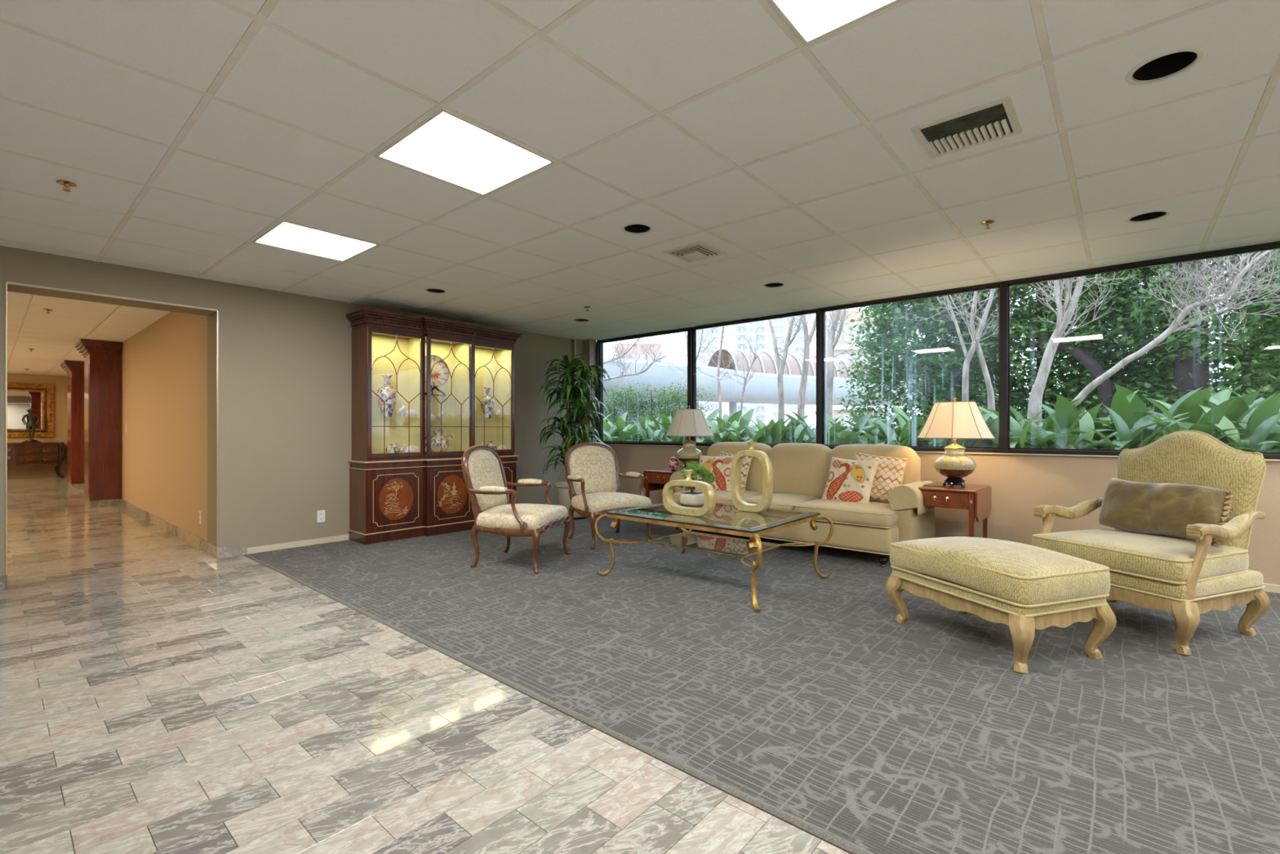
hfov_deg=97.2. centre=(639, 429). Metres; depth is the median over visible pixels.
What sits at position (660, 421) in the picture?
plant
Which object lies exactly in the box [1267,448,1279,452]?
plant
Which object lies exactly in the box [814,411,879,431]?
plant
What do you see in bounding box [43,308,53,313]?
sprinkler
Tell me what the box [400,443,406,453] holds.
seashell
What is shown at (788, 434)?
plant
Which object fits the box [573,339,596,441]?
wall
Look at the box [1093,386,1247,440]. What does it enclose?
plant
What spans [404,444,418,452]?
seashell
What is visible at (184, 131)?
ceiling
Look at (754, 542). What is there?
coffee table
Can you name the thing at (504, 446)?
seashell
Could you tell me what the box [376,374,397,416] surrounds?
vase
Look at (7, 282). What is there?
trim
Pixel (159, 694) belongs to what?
floor
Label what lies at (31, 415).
bronze figure
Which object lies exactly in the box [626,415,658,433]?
plant
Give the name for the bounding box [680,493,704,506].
pot
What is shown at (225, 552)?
baseboard
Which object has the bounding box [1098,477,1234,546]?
velvet cushion
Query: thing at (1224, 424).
plant
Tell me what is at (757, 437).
plant
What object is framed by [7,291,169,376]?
ceiling
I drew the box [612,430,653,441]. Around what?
plant
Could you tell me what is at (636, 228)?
recessed light
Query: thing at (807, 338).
crape myrtle
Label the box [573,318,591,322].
recessed light
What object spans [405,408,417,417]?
seashell
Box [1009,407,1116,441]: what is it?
plant
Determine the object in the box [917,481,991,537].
table
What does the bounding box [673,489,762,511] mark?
seat cushion
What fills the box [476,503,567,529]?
seat cushion
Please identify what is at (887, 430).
plant
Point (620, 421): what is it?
plant
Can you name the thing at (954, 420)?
table lamp
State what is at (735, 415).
plant
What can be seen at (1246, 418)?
plant
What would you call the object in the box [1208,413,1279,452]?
plant
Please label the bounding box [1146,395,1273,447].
plant
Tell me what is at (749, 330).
high rise
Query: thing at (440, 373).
charger
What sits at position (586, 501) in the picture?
seat cushion
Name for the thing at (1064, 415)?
plant
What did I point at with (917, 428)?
plant
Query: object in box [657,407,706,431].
plant
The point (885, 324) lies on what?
evergreen tree
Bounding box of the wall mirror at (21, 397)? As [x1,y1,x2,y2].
[7,382,53,437]
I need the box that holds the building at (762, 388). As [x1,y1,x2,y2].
[603,357,924,431]
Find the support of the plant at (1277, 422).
on the ground
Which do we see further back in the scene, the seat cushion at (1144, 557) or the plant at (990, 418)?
the plant at (990, 418)
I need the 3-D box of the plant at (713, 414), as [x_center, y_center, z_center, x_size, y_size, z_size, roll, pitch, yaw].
[0.909,0.066,8.927,0.995,0.851,0.928,0,0,41]
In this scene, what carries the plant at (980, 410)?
on the ground
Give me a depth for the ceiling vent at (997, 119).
2.40 m
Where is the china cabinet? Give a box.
[346,308,521,544]
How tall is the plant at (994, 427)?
0.686 m
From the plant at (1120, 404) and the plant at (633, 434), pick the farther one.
the plant at (633, 434)
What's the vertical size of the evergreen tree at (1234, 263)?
5.733 m
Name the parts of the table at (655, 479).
leg, drawer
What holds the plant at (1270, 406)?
on the ground
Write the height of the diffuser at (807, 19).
0.006 m
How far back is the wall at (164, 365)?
6.26 m
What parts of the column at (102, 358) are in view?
panel, crown moulding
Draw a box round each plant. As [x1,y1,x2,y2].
[537,353,612,519]
[603,411,635,433]
[603,420,635,438]
[603,422,646,440]
[603,423,642,440]
[604,416,641,436]
[607,424,624,439]
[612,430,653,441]
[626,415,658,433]
[632,416,671,440]
[632,420,671,441]
[634,417,645,437]
[635,415,671,440]
[637,417,673,435]
[643,410,671,438]
[646,433,687,441]
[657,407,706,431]
[657,422,677,440]
[671,432,719,442]
[696,423,725,442]
[700,420,748,442]
[702,420,747,442]
[705,408,754,436]
[705,422,723,437]
[706,407,721,422]
[706,419,750,439]
[718,423,765,443]
[721,419,780,443]
[723,418,771,443]
[726,409,741,427]
[739,424,758,435]
[743,413,811,441]
[744,415,794,443]
[745,423,789,443]
[779,410,816,443]
[779,417,816,443]
[786,416,808,425]
[790,420,851,442]
[794,423,826,444]
[797,418,849,444]
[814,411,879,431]
[825,413,884,426]
[826,411,881,444]
[828,425,890,444]
[843,409,903,440]
[855,426,915,445]
[871,417,919,444]
[876,404,925,444]
[878,422,933,445]
[888,433,937,445]
[891,414,933,443]
[911,411,993,445]
[916,416,968,446]
[951,422,998,447]
[961,405,998,446]
[973,431,1093,448]
[974,406,1075,448]
[976,413,998,446]
[977,406,1035,437]
[982,409,1045,430]
[987,398,1079,429]
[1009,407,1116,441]
[1009,407,1119,449]
[1025,394,1131,448]
[1047,392,1115,439]
[1055,389,1164,447]
[1057,412,1189,449]
[1076,404,1190,449]
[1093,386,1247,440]
[1094,383,1163,430]
[1128,413,1258,450]
[1133,387,1259,431]
[1141,395,1249,447]
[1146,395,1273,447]
[1177,404,1279,452]
[1188,389,1279,448]
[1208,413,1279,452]
[1226,387,1279,439]
[1258,417,1279,445]
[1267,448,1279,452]
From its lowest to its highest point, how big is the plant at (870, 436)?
0.523 m
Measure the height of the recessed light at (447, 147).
0.034 m
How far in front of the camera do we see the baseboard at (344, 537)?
5.37 m
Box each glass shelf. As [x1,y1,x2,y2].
[371,416,417,417]
[425,395,465,398]
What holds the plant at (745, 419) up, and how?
on the ground
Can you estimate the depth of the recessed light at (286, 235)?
3.90 m
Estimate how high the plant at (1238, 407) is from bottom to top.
0.898 m
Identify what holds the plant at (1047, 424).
on the ground
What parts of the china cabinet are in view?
panel, panel door, glazed door, waist moulding, cornice, glazed door, panel door, glazed door, panel door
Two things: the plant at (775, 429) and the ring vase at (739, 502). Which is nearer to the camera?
the ring vase at (739, 502)
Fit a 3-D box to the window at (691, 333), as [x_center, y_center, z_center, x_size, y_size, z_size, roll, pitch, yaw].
[1.273,-0.544,6.595,1.685,1.431,0.120,0,0,41]
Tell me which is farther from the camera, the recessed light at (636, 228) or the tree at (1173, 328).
the tree at (1173, 328)
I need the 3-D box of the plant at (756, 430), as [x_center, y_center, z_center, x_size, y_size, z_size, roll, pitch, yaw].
[1.559,0.173,7.777,0.880,0.637,1.073,0,0,-28]
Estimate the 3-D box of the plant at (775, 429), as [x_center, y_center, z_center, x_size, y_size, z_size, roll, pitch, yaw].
[1.694,0.157,7.312,0.742,0.668,0.792,0,0,-23]
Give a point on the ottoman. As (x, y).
(1025, 588)
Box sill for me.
[606,444,1279,461]
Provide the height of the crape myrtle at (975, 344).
3.433 m
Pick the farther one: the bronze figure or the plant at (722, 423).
the bronze figure
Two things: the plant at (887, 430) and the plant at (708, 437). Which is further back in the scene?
the plant at (708, 437)
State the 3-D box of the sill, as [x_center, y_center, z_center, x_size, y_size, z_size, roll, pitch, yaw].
[2.789,0.211,5.251,9.020,0.012,0.060,0,0,41]
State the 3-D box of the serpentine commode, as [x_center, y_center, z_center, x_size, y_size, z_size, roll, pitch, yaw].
[-14.208,0.720,12.775,0.537,0.840,1.695,0,0,41]
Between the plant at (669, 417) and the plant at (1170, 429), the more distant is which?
the plant at (669, 417)
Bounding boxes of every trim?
[4,283,7,574]
[6,281,217,311]
[216,311,217,547]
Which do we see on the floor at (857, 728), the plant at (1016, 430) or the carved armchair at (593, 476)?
the carved armchair at (593, 476)
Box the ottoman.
[884,536,1116,673]
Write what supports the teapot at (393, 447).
in the china cabinet
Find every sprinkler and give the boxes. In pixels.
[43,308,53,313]
[56,179,76,191]
[980,219,994,229]
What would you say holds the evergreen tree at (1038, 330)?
on the ground
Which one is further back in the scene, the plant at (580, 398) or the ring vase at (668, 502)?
the plant at (580, 398)
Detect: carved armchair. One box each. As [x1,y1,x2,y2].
[461,444,570,573]
[564,442,654,549]
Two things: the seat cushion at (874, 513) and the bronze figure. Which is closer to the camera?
the seat cushion at (874, 513)
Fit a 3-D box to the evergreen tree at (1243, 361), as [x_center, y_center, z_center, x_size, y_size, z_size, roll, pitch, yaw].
[11.142,-2.183,7.668,4.832,5.803,3.477,0,0,41]
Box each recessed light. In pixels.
[252,220,379,261]
[374,108,555,195]
[423,288,447,293]
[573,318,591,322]
[621,222,653,235]
[761,281,786,288]
[766,0,902,45]
[1124,47,1205,84]
[1124,209,1171,223]
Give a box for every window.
[595,329,687,442]
[596,240,1279,459]
[687,311,816,444]
[816,285,999,448]
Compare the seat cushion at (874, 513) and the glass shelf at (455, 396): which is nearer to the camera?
the seat cushion at (874, 513)
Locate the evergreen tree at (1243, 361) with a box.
[1217,253,1279,412]
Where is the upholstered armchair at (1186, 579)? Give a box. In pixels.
[1031,430,1270,655]
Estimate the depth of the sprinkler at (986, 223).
3.50 m
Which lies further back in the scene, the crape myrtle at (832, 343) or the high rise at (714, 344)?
the high rise at (714, 344)
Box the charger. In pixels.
[425,355,449,397]
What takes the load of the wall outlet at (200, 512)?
attached to the wall at (164, 365)
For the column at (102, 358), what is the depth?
8.27 m
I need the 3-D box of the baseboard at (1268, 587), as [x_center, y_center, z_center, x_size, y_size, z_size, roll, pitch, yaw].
[2.785,1.099,5.247,9.020,0.062,0.012,0,0,41]
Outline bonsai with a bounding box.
[678,460,717,506]
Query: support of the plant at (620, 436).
on the ground
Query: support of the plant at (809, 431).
on the ground
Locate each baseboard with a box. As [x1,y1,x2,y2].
[0,498,246,590]
[246,534,348,554]
[640,510,1279,593]
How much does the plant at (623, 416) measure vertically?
0.841 m
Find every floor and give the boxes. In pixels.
[0,475,849,853]
[244,511,1279,853]
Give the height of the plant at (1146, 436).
0.715 m
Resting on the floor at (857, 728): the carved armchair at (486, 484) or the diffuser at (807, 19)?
the carved armchair at (486, 484)
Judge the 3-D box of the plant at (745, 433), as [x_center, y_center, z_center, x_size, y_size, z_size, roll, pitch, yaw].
[1.866,0.208,8.209,0.880,0.567,0.952,0,0,22]
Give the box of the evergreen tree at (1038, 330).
[914,257,1176,423]
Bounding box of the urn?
[425,425,452,452]
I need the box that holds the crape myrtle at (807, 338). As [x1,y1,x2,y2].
[796,313,831,420]
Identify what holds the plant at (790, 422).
on the ground
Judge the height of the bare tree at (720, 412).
3.516 m
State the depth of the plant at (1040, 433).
5.14 m
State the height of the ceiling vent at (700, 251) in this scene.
0.027 m
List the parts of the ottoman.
leg, leg, leg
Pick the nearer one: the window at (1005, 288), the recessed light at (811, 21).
the recessed light at (811, 21)
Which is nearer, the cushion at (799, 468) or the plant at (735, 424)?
the cushion at (799, 468)
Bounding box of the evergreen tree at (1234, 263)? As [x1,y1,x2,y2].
[885,249,1276,417]
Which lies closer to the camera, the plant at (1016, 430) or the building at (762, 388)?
the plant at (1016, 430)
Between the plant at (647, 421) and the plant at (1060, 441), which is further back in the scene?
the plant at (647, 421)
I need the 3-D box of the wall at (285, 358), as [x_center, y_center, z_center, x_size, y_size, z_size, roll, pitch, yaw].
[-3.589,-0.130,5.297,0.350,2.520,8.550,0,0,41]
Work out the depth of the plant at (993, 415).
5.66 m
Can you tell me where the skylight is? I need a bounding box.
[706,347,897,377]
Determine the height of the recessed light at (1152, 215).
0.105 m
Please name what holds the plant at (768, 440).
on the ground
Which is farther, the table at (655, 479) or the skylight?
the skylight
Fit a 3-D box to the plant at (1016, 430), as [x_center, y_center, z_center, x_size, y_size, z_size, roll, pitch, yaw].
[3.587,0.145,5.298,0.980,0.692,0.642,0,0,41]
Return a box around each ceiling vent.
[662,241,727,262]
[911,95,1022,158]
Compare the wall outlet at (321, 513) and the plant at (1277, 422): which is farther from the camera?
the wall outlet at (321, 513)
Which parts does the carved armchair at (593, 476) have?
post, leg, arm, frame, leg, backrest, moulding, seat rail, leg, arm, leg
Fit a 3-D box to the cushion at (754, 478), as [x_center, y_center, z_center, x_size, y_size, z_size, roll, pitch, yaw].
[1.067,0.414,6.159,0.825,0.555,0.282,0,0,41]
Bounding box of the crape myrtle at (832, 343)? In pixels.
[809,307,868,417]
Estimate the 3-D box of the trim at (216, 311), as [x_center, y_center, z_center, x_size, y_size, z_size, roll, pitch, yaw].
[-3.688,-0.003,4.920,0.016,2.065,0.009,0,0,41]
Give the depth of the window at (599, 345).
8.16 m
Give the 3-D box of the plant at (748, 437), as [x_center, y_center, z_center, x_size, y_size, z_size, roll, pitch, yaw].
[1.883,0.139,7.677,0.865,0.704,1.018,0,0,41]
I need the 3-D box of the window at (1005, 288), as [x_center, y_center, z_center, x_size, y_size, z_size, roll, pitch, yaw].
[2.513,-0.542,5.529,8.200,1.495,0.120,0,0,41]
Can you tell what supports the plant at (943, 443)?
on the ground
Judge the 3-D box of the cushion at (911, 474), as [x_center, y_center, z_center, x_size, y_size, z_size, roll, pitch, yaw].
[2.140,0.414,5.237,0.825,0.555,0.282,0,0,41]
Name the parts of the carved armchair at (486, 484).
leg, post, frame, backrest, moulding, arm, leg, seat rail, arm, leg, leg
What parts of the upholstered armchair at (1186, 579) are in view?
scroll knob, arm post, arm, leg, backrest, scroll knob, arm post, arm, leg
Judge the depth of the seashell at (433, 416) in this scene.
6.17 m
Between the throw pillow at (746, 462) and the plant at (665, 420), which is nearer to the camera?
the throw pillow at (746, 462)
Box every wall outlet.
[199,511,201,524]
[317,510,324,522]
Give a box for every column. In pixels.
[60,360,84,488]
[75,338,122,507]
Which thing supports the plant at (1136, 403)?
on the ground
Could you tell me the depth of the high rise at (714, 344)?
190.00 m
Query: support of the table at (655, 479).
on the floor at (857, 728)
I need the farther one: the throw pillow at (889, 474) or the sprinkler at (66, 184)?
the throw pillow at (889, 474)
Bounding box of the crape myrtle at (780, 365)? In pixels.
[767,311,813,425]
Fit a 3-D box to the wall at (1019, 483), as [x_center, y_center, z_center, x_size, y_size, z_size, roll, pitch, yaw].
[2.770,0.718,5.367,9.200,1.025,0.150,0,0,41]
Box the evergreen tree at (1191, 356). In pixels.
[1013,240,1279,425]
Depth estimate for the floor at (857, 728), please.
2.44 m
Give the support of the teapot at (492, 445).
in the china cabinet
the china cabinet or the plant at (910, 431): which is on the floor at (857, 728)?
the china cabinet
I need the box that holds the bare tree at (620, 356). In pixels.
[603,331,687,391]
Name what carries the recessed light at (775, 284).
in the ceiling at (184, 131)
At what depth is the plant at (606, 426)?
9.18 m
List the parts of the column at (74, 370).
panel, crown moulding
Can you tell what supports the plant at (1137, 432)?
on the ground
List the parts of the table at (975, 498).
drawer, frame, leg, leg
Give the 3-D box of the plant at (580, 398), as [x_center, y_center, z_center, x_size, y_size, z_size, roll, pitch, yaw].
[-0.829,0.079,7.178,0.926,2.086,1.026,0,0,41]
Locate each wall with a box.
[0,245,573,575]
[7,373,67,478]
[121,311,207,541]
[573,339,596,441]
[608,444,1279,585]
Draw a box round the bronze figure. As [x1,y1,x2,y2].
[22,408,40,442]
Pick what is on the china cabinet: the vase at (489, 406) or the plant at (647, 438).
the vase at (489, 406)
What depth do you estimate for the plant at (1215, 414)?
4.61 m
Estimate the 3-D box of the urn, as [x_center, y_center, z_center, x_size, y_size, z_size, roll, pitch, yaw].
[-2.254,0.115,6.305,0.229,0.325,0.269,0,0,1]
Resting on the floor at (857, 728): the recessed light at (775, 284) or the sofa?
the sofa
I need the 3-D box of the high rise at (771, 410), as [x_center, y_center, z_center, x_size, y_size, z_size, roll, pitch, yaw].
[45.044,-33.870,173.572,10.931,70.000,10.345,0,0,0]
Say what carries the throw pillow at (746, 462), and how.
on the sofa
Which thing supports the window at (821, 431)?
attached to the window at (1005, 288)
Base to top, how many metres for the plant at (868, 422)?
0.735 m
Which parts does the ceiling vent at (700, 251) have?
plate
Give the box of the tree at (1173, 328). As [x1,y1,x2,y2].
[1072,244,1279,406]
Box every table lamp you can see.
[665,405,713,469]
[916,396,995,487]
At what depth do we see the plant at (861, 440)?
6.42 m
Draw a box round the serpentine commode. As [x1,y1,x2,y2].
[7,441,66,477]
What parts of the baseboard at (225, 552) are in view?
marble skirting, marble skirting, marble skirting, marble skirting, marble skirting, marble skirting, marble skirting, marble skirting, marble skirting, marble skirting, marble skirting, marble skirting, marble skirting, marble skirting, marble skirting, marble skirting, marble skirting, marble skirting, marble skirting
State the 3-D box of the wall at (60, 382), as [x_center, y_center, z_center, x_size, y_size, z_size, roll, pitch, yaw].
[-14.797,-0.130,12.662,0.150,2.520,5.100,0,0,41]
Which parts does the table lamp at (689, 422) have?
lamp shade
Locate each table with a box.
[594,500,833,612]
[643,467,683,529]
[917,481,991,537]
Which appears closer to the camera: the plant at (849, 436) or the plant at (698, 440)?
the plant at (849, 436)
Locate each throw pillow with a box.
[694,455,734,490]
[720,451,752,491]
[821,456,879,502]
[854,452,907,502]
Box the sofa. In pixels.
[669,441,934,567]
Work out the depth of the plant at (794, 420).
7.29 m
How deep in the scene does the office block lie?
60.01 m
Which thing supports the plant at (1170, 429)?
on the ground
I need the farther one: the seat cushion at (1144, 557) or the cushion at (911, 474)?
the cushion at (911, 474)
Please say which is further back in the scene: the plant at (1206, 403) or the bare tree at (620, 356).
the bare tree at (620, 356)
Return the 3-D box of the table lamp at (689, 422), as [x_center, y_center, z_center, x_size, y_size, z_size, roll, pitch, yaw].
[0.572,0.103,6.538,0.576,0.751,0.576,0,0,33]
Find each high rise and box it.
[696,327,718,424]
[732,315,764,427]
[764,309,808,426]
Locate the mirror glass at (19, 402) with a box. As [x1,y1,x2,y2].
[7,391,42,428]
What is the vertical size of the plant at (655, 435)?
0.627 m
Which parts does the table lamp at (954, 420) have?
lamp shade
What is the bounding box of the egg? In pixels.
[668,456,678,471]
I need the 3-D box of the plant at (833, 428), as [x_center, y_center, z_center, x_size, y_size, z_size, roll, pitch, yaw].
[2.246,0.193,6.941,0.910,0.595,0.749,0,0,-26]
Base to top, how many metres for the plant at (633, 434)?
0.595 m
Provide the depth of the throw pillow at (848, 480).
4.99 m
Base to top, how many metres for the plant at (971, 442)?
0.635 m
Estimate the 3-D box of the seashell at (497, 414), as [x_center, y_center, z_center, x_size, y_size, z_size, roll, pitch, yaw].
[-1.727,-0.193,6.859,0.066,0.118,0.085,0,0,12]
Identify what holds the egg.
on the table at (655, 479)
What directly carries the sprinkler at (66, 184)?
attached to the ceiling at (184, 131)
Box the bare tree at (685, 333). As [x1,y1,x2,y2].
[666,323,744,368]
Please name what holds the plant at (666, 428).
on the ground
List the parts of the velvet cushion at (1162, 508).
braided trim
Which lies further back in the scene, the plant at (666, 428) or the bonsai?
the plant at (666, 428)
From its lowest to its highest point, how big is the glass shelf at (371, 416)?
0.006 m
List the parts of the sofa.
arm panel, arm, arm, arm panel, arm, arm, frame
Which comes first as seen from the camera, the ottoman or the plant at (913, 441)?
the ottoman
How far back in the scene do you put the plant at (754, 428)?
7.66 m
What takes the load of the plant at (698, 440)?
on the ground
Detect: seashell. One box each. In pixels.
[397,402,406,417]
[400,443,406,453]
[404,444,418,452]
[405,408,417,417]
[425,413,435,420]
[435,408,445,422]
[494,408,502,418]
[497,444,506,449]
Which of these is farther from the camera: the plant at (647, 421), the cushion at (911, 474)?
the plant at (647, 421)
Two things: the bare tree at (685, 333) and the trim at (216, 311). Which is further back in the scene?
the bare tree at (685, 333)
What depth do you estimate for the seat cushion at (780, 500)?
5.24 m
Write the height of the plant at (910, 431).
0.629 m
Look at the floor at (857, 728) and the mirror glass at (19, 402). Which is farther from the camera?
the mirror glass at (19, 402)
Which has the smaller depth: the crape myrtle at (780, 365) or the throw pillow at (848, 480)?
the throw pillow at (848, 480)
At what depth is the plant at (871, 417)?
7.33 m
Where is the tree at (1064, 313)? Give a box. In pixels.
[1024,269,1137,425]
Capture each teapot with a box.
[385,440,404,453]
[486,440,500,449]
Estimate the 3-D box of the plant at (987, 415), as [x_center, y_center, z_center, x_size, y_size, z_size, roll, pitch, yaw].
[3.291,0.154,5.858,0.870,0.675,0.728,0,0,0]
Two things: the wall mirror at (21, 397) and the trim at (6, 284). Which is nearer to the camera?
the trim at (6, 284)
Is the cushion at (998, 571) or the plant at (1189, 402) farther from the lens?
the plant at (1189, 402)
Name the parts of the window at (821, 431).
pane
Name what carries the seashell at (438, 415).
on the china cabinet
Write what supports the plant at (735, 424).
on the ground
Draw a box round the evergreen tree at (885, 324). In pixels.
[835,288,1026,431]
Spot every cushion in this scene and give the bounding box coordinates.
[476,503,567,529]
[571,491,651,512]
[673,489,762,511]
[706,441,771,492]
[741,493,818,516]
[768,443,831,498]
[793,498,899,527]
[827,444,919,500]
[889,536,1110,604]
[1031,528,1248,582]
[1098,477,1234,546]
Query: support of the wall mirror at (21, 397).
attached to the wall at (60, 382)
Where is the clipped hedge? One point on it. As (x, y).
(633, 406)
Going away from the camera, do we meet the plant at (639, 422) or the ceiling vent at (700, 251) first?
the ceiling vent at (700, 251)
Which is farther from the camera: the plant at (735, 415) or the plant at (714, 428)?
the plant at (735, 415)
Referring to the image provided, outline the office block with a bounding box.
[825,310,884,431]
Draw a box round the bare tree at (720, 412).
[696,324,768,419]
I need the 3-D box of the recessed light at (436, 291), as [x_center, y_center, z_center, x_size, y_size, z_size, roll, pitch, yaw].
[-1.901,-1.339,5.247,0.210,0.105,0.210,0,0,41]
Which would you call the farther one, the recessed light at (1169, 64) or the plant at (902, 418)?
the plant at (902, 418)
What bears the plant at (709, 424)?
on the ground
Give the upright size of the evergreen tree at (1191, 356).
5.976 m
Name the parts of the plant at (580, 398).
pot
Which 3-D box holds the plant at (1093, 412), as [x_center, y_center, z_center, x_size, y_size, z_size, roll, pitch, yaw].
[4.670,0.050,5.894,1.066,0.882,1.134,0,0,41]
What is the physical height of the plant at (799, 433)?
0.566 m
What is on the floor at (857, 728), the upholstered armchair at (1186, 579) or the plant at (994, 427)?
the upholstered armchair at (1186, 579)
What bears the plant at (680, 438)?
on the ground
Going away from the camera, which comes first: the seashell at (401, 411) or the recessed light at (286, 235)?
the recessed light at (286, 235)
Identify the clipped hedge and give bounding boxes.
[603,380,715,430]
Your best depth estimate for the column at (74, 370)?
10.69 m
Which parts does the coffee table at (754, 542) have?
leg, leg, leg, glass, rail, shelf frame, leg, leg, leg, leg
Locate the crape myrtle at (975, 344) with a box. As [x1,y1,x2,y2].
[893,285,1017,410]
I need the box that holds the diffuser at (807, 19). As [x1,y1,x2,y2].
[776,0,888,38]
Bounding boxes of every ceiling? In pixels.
[0,0,1279,340]
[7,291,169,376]
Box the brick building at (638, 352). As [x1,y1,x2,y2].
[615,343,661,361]
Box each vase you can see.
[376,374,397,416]
[480,386,494,418]
[662,469,715,515]
[730,441,773,512]
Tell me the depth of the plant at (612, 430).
8.79 m
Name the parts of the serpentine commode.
drawer, drawer, moulding, drawer, drawer, leg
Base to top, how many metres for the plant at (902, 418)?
0.817 m
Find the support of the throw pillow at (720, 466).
on the sofa
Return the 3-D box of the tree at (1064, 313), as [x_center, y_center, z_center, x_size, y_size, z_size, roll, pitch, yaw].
[4.910,-1.269,6.347,1.534,3.559,1.168,0,0,-16]

